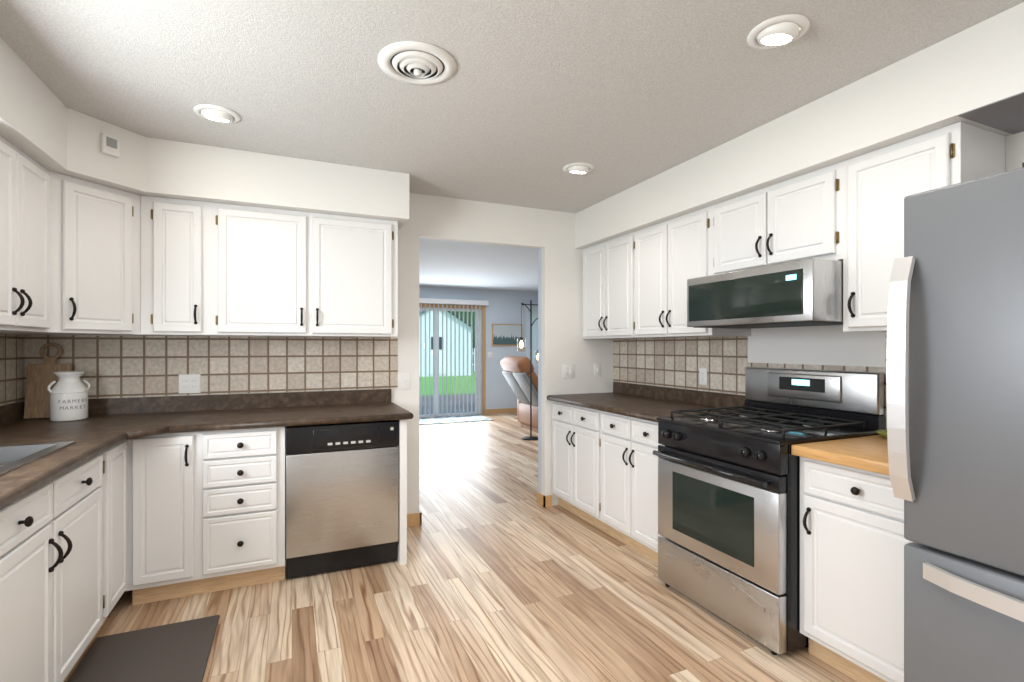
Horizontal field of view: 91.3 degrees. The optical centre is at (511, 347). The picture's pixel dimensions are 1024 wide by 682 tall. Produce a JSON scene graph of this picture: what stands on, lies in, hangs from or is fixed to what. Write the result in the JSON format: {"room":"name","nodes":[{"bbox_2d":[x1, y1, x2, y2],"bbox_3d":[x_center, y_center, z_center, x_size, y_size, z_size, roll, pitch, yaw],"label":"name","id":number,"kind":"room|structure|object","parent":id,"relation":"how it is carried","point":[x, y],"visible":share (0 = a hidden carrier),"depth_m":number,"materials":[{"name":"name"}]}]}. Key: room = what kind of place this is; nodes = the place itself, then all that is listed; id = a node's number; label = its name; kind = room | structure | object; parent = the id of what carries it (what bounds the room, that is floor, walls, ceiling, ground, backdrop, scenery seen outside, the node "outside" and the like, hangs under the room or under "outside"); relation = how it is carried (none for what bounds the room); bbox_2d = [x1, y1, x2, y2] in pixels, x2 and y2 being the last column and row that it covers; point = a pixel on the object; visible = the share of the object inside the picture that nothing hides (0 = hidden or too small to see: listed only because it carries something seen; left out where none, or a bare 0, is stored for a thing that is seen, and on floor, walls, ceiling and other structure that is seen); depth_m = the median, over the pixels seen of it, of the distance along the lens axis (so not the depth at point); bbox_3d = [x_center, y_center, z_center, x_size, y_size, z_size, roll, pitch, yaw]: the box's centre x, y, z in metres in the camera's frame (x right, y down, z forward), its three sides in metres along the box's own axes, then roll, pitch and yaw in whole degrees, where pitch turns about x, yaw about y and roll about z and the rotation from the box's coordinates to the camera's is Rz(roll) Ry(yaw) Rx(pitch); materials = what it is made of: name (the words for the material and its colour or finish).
{"room":"kitchen","nodes":[
{"label":"kitchen","id":0,"kind":"room"},
{"bbox_2d":[65,412,856,681],"bbox_3d":[0.357,1.340,4.292,7.330,0.060,11.010,0,0,-24],"label":"floor","id":1,"kind":"structure","parent":0,"point":[502,575],"depth_m":2.49,"materials":[{"name":"brown wood"}]},
{"bbox_2d":[0,484,111,681],"bbox_3d":[-1.851,0.960,1.589,0.628,0.700,1.000,0,0,-24],"label":"base cabinet","id":2,"kind":"object","parent":1,"relation":"on","point":[63,563],"depth_m":1.71,"materials":[{"name":"white paint"}]},
{"bbox_2d":[0,440,126,608],"bbox_3d":[-2.120,0.872,2.203,0.628,0.875,0.340,0,0,-24],"label":"base cabinet","id":3,"kind":"object","parent":1,"relation":"on","point":[109,467],"depth_m":2.20,"materials":[{"name":"white paint"}]},
{"bbox_2d":[0,397,151,509],"bbox_3d":[-1.731,0.366,1.395,0.690,0.133,3.348,0,0,-24],"label":"countertop","id":4,"kind":"structure","parent":3,"relation":"on","point":[107,424],"depth_m":2.24,"materials":[{"name":"laminate"}]},
{"bbox_2d":[23,342,71,418],"bbox_3d":[-2.581,0.183,2.787,0.190,0.418,0.084,0,0,-24],"label":"cutting board","id":5,"kind":"object","parent":4,"relation":"on","point":[40,378],"visible":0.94,"depth_m":2.76,"materials":[{"name":"brown wood"}]},
{"bbox_2d":[47,371,89,421],"bbox_3d":[-2.401,0.263,2.713,0.164,0.262,0.164,0,0,-24],"label":"milk can","id":6,"kind":"object","parent":4,"relation":"on","point":[68,391],"visible":1,"depth_m":2.66,"materials":[{"name":"white ceramic"}]},
{"bbox_2d":[67,615,219,681],"bbox_3d":[-1.397,1.302,1.784,0.480,0.015,1.190,0,0,-24],"label":"anti-fatigue mat","id":7,"kind":"object","parent":1,"relation":"on","point":[177,652],"visible":0.96,"depth_m":2.10,"materials":[{"name":"grey rubber"}]},
{"bbox_2d":[125,431,200,605],"bbox_3d":[-1.894,0.873,2.809,0.316,0.876,0.628,0,0,-24],"label":"base cabinet","id":8,"kind":"object","parent":1,"relation":"on","point":[164,470],"depth_m":2.53,"materials":[{"name":"white paint"}]},
{"bbox_2d":[201,427,285,593],"bbox_3d":[-1.562,0.873,2.955,0.409,0.876,0.628,0,0,-24],"label":"base cabinet","id":9,"kind":"object","parent":1,"relation":"on","point":[206,511],"depth_m":2.68,"materials":[{"name":"white paint"}]},
{"bbox_2d":[128,389,413,437],"bbox_3d":[-1.310,0.366,2.967,1.348,0.133,0.811,0,0,-24],"label":"countertop","id":10,"kind":"structure","parent":9,"relation":"on","point":[193,413],"depth_m":3.03,"materials":[{"name":"laminate"}]},
{"bbox_2d":[286,420,398,578],"bbox_3d":[-1.078,0.871,3.140,0.615,0.854,0.616,0,0,-24],"label":"dishwasher","id":11,"kind":"object","parent":1,"relation":"on","point":[342,495],"visible":1,"depth_m":2.87,"materials":[{"name":"silver metal"}]},
{"bbox_2d":[419,414,493,424],"bbox_3d":[-1.288,1.304,8.949,1.750,0.011,0.820,0,0,-24],"label":"doormat","id":12,"kind":"object","parent":1,"relation":"on","point":[449,419],"visible":0.64,"depth_m":8.97,"materials":[{"name":"white fabric"}]},
{"bbox_2d":[500,356,537,432],"bbox_3d":[0.529,0.725,7.935,1.281,1.169,1.040,0,0,-24],"label":"recliner","id":13,"kind":"object","parent":1,"relation":"on","point":[516,372],"visible":0.38,"depth_m":7.69,"materials":[{"name":"brown leather"}]},
{"bbox_2d":[517,300,537,439],"bbox_3d":[0.249,0.320,7.107,0.360,1.980,0.350,0,0,-24],"label":"floor lamp","id":14,"kind":"object","parent":1,"relation":"on","point":[530,437],"visible":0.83,"depth_m":7.15,"materials":[{"name":"black metal"}]},
{"bbox_2d":[552,401,595,526],"bbox_3d":[0.747,0.873,3.923,0.627,0.876,0.715,0,0,-24],"label":"base cabinet","id":15,"kind":"object","parent":1,"relation":"on","point":[573,427],"depth_m":3.77,"materials":[{"name":"white paint"}]},
{"bbox_2d":[596,410,661,563],"bbox_3d":[1.035,0.873,3.269,0.627,0.876,0.713,0,0,-24],"label":"base cabinet","id":16,"kind":"object","parent":1,"relation":"on","point":[604,471],"depth_m":3.18,"materials":[{"name":"white paint"}]},
{"bbox_2d":[547,382,745,421],"bbox_3d":[0.871,0.366,3.587,0.670,0.133,1.428,0,0,-24],"label":"countertop","id":17,"kind":"structure","parent":16,"relation":"on","point":[647,402],"depth_m":3.50,"materials":[{"name":"laminate"}]},
{"bbox_2d":[653,367,884,654],"bbox_3d":[1.260,0.715,2.559,0.772,1.190,0.768,0,0,-24],"label":"gas range","id":18,"kind":"object","parent":1,"relation":"on","point":[729,516],"visible":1,"depth_m":2.37,"materials":[{"name":"silver metal"}]},
{"bbox_2d":[800,457,911,681],"bbox_3d":[1.574,0.882,1.998,0.664,0.856,0.507,0,0,-24],"label":"base cabinet","id":19,"kind":"object","parent":1,"relation":"on","point":[853,541],"visible":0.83,"depth_m":1.91,"materials":[{"name":"white paint"}]},
{"bbox_2d":[791,435,889,475],"bbox_3d":[1.577,0.431,2.000,0.657,0.042,0.511,0,0,-24],"label":"countertop","id":20,"kind":"structure","parent":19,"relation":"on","point":[868,453],"depth_m":1.98,"materials":[{"name":"brown wood"}]},
{"bbox_2d":[876,429,886,438],"bbox_3d":[1.704,0.394,2.236,0.128,0.030,0.128,0,0,-24],"label":"dish","id":21,"kind":"object","parent":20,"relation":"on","point":[882,433],"visible":0.25,"depth_m":2.24,"materials":[{"name":"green ceramic"}]},
{"bbox_2d":[886,167,1023,681],"bbox_3d":[1.734,0.422,1.289,0.928,1.774,0.913,0,0,-24],"label":"refrigerator","id":22,"kind":"object","parent":1,"relation":"on","point":[955,378],"visible":1,"depth_m":1.40,"materials":[{"name":"grey metal"}]},
{"bbox_2d":[0,2,1023,513],"bbox_3d":[0.357,0.090,4.292,7.330,2.440,11.010,0,0,-24],"label":"wall","id":23,"kind":"structure","parent":0,"point":[972,76],"depth_m":2.99,"materials":[{"name":"white paint"}]},
{"bbox_2d":[0,135,49,331],"bbox_3d":[-2.167,-0.452,1.995,0.374,0.763,0.678,0,0,-24],"label":"upper cabinet","id":24,"kind":"object","parent":23,"relation":"attached to","point":[24,242],"visible":0.98,"depth_m":2.10,"materials":[{"name":"white paint"}]},
{"bbox_2d":[0,171,153,335],"bbox_3d":[-2.321,-0.452,2.632,0.605,0.763,0.607,0,0,-24],"label":"upper cabinet","id":25,"kind":"object","parent":23,"relation":"attached to","point":[95,258],"visible":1,"depth_m":2.52,"materials":[{"name":"white paint"}]},
{"bbox_2d":[101,133,118,157],"bbox_3d":[-2.020,-1.015,2.515,0.024,0.100,0.076,0,0,21],"label":"thermostat","id":26,"kind":"object","parent":23,"relation":"attached to","point":[110,145],"visible":0.98,"depth_m":2.50,"materials":[{"name":"white plastic"}]},
{"bbox_2d":[141,195,212,335],"bbox_3d":[-1.946,-0.452,2.944,0.330,0.762,0.337,0,0,-24],"label":"upper cabinet","id":27,"kind":"object","parent":23,"relation":"attached to","point":[177,234],"depth_m":2.80,"materials":[{"name":"white paint"}]},
{"bbox_2d":[179,374,200,393],"bbox_3d":[-1.997,0.227,3.098,0.116,0.118,0.008,0,0,-24],"label":"outlet","id":28,"kind":"object","parent":23,"relation":"attached to","point":[189,383],"visible":1,"depth_m":3.10,"materials":[{"name":"white plastic"}]},
{"bbox_2d":[213,203,397,336],"bbox_3d":[-1.305,-0.452,3.226,1.070,0.762,0.337,0,0,-24],"label":"upper cabinet","id":29,"kind":"object","parent":23,"relation":"attached to","point":[213,269],"depth_m":3.05,"materials":[{"name":"white paint"}]},
{"bbox_2d":[395,373,409,389],"bbox_3d":[-0.794,0.250,3.630,0.112,0.118,0.013,0,0,-24],"label":"switch plate","id":30,"kind":"object","parent":23,"relation":"attached to","point":[403,381],"visible":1,"depth_m":3.63,"materials":[{"name":"white plastic"}]},
{"bbox_2d":[419,307,481,417],"bbox_3d":[-1.445,0.285,9.454,1.828,2.048,0.070,0,0,-24],"label":"sliding glass door","id":31,"kind":"structure","parent":23,"relation":"attached to","point":[436,361],"depth_m":9.63,"materials":[{"name":"clear glass"}]},
{"bbox_2d":[419,304,485,413],"bbox_3d":[-1.415,0.253,9.387,1.960,2.115,0.015,0,0,-24],"label":"door frame","id":32,"kind":"structure","parent":23,"relation":"attached to","point":[483,308],"depth_m":9.76,"materials":[{"name":"brown wood"}]},
{"bbox_2d":[419,298,488,416],"bbox_3d":[-1.391,0.190,9.332,2.010,2.180,0.095,0,0,-24],"label":"vertical blinds","id":33,"kind":"object","parent":23,"relation":"attached to","point":[451,302],"visible":0.65,"depth_m":9.41,"materials":[{"name":"white plastic"}]},
{"bbox_2d":[487,352,492,357],"bbox_3d":[-0.432,0.150,9.821,0.112,0.118,0.013,0,0,-24],"label":"light switch","id":34,"kind":"object","parent":23,"relation":"attached to","point":[489,354],"visible":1,"depth_m":9.82,"materials":[{"name":"white plastic"}]},
{"bbox_2d":[486,408,516,413],"bbox_3d":[0.447,1.265,10.207,2.080,0.090,0.014,0,0,-24],"label":"baseboard","id":35,"kind":"structure","parent":23,"relation":"attached to","point":[505,410],"depth_m":9.91,"materials":[{"name":"brown wood"}]},
{"bbox_2d":[492,324,520,345],"bbox_3d":[-0.095,-0.245,9.961,0.650,0.430,0.027,0,0,-24],"label":"framed picture","id":36,"kind":"object","parent":23,"relation":"attached to","point":[506,334],"visible":0.8,"depth_m":9.94,"materials":[{"name":"paper"}]},
{"bbox_2d":[522,304,537,375],"bbox_3d":[0.731,-0.011,10.345,1.230,1.742,0.171,0,0,-24],"label":"window","id":37,"kind":"structure","parent":23,"relation":"in","point":[534,330],"depth_m":10.15,"materials":[{"name":"white plastic"}]},
{"bbox_2d":[563,364,574,377],"bbox_3d":[0.477,0.200,4.192,0.116,0.118,0.008,0,0,-24],"label":"light switch","id":38,"kind":"object","parent":23,"relation":"attached to","point":[568,370],"visible":1,"depth_m":4.19,"materials":[{"name":"white plastic"}]},
{"bbox_2d":[594,363,600,376],"bbox_3d":[0.739,0.198,4.305,0.070,0.115,0.013,0,0,-24],"label":"light switch","id":39,"kind":"object","parent":23,"relation":"attached to","point":[597,369],"visible":1,"depth_m":4.31,"materials":[{"name":"white plastic"}]},
{"bbox_2d":[583,233,639,338],"bbox_3d":[0.880,-0.452,3.981,0.337,0.762,0.715,0,0,-24],"label":"upper cabinet","id":40,"kind":"object","parent":23,"relation":"attached to","point":[607,264],"depth_m":3.88,"materials":[{"name":"white paint"}]},
{"bbox_2d":[631,206,750,337],"bbox_3d":[1.168,-0.452,3.327,0.337,0.762,0.715,0,0,-24],"label":"upper cabinet","id":41,"kind":"object","parent":23,"relation":"attached to","point":[666,254],"depth_m":3.25,"materials":[{"name":"white paint"}]},
{"bbox_2d":[699,368,706,384],"bbox_3d":[1.305,0.200,3.415,0.008,0.115,0.070,0,0,-24],"label":"electrical outlet plate","id":42,"kind":"object","parent":23,"relation":"attached to","point":[702,376],"visible":1,"depth_m":3.41,"materials":[{"name":"white plastic"}]},
{"bbox_2d":[711,161,842,274],"bbox_3d":[1.466,-0.614,2.650,0.337,0.437,0.764,0,0,-24],"label":"upper cabinet","id":43,"kind":"object","parent":23,"relation":"attached to","point":[800,217],"depth_m":2.50,"materials":[{"name":"white paint"}]},
{"bbox_2d":[687,258,842,328],"bbox_3d":[1.382,-0.249,2.613,0.517,0.277,0.756,0,0,-24],"label":"microwave","id":44,"kind":"object","parent":43,"relation":"attached to","point":[804,292],"visible":0.83,"depth_m":2.36,"materials":[{"name":"silver metal"}]},
{"bbox_2d":[843,122,1004,331],"bbox_3d":[1.706,-0.452,2.103,0.337,0.762,0.430,0,0,-24],"label":"upper cabinet","id":45,"kind":"object","parent":23,"relation":"attached to","point":[849,213],"depth_m":2.06,"materials":[{"name":"white paint"}]},
{"bbox_2d":[0,0,1023,291],"bbox_3d":[0.357,-1.160,4.292,7.330,0.060,11.010,0,0,-24],"label":"ceiling","id":46,"kind":"structure","parent":0,"point":[526,102],"depth_m":2.10,"materials":[{"name":"white paint"}]},
{"bbox_2d":[193,104,240,123],"bbox_3d":[-1.426,-1.119,2.421,0.200,0.058,0.200,0,0,-24],"label":"recessed light","id":47,"kind":"object","parent":46,"relation":"in","point":[217,113],"visible":1,"depth_m":2.38,"materials":[{"name":"white plastic"}]},
{"bbox_2d":[378,41,456,85],"bbox_3d":[-0.376,-1.109,1.998,0.310,0.041,0.310,0,0,-24],"label":"ceiling vent","id":48,"kind":"object","parent":46,"relation":"in","point":[420,63],"visible":1,"depth_m":1.96,"materials":[{"name":"white plastic"}]},
{"bbox_2d":[563,162,593,173],"bbox_3d":[0.419,-1.119,3.156,0.200,0.058,0.200,0,0,-24],"label":"recessed light","id":49,"kind":"object","parent":46,"relation":"in","point":[579,168],"visible":1,"depth_m":3.11,"materials":[{"name":"white plastic"}]},
{"bbox_2d":[747,14,809,49],"bbox_3d":[0.952,-1.119,1.793,0.200,0.058,0.200,0,0,-24],"label":"recessed light","id":50,"kind":"object","parent":46,"relation":"in","point":[778,31],"visible":1,"depth_m":1.76,"materials":[{"name":"white plastic"}]},
{"label":"outside","id":51,"kind":"structure","parent":0,"visible":0},
{"bbox_2d":[419,310,474,414],"bbox_3d":[-7.378,-2.657,22.974,55.000,11.686,72.000,0,0,-24],"label":"backyard view","id":52,"kind":"structure","parent":51,"point":[444,362],"depth_m":23.95,"materials":[{"name":"green plant"}]}
]}

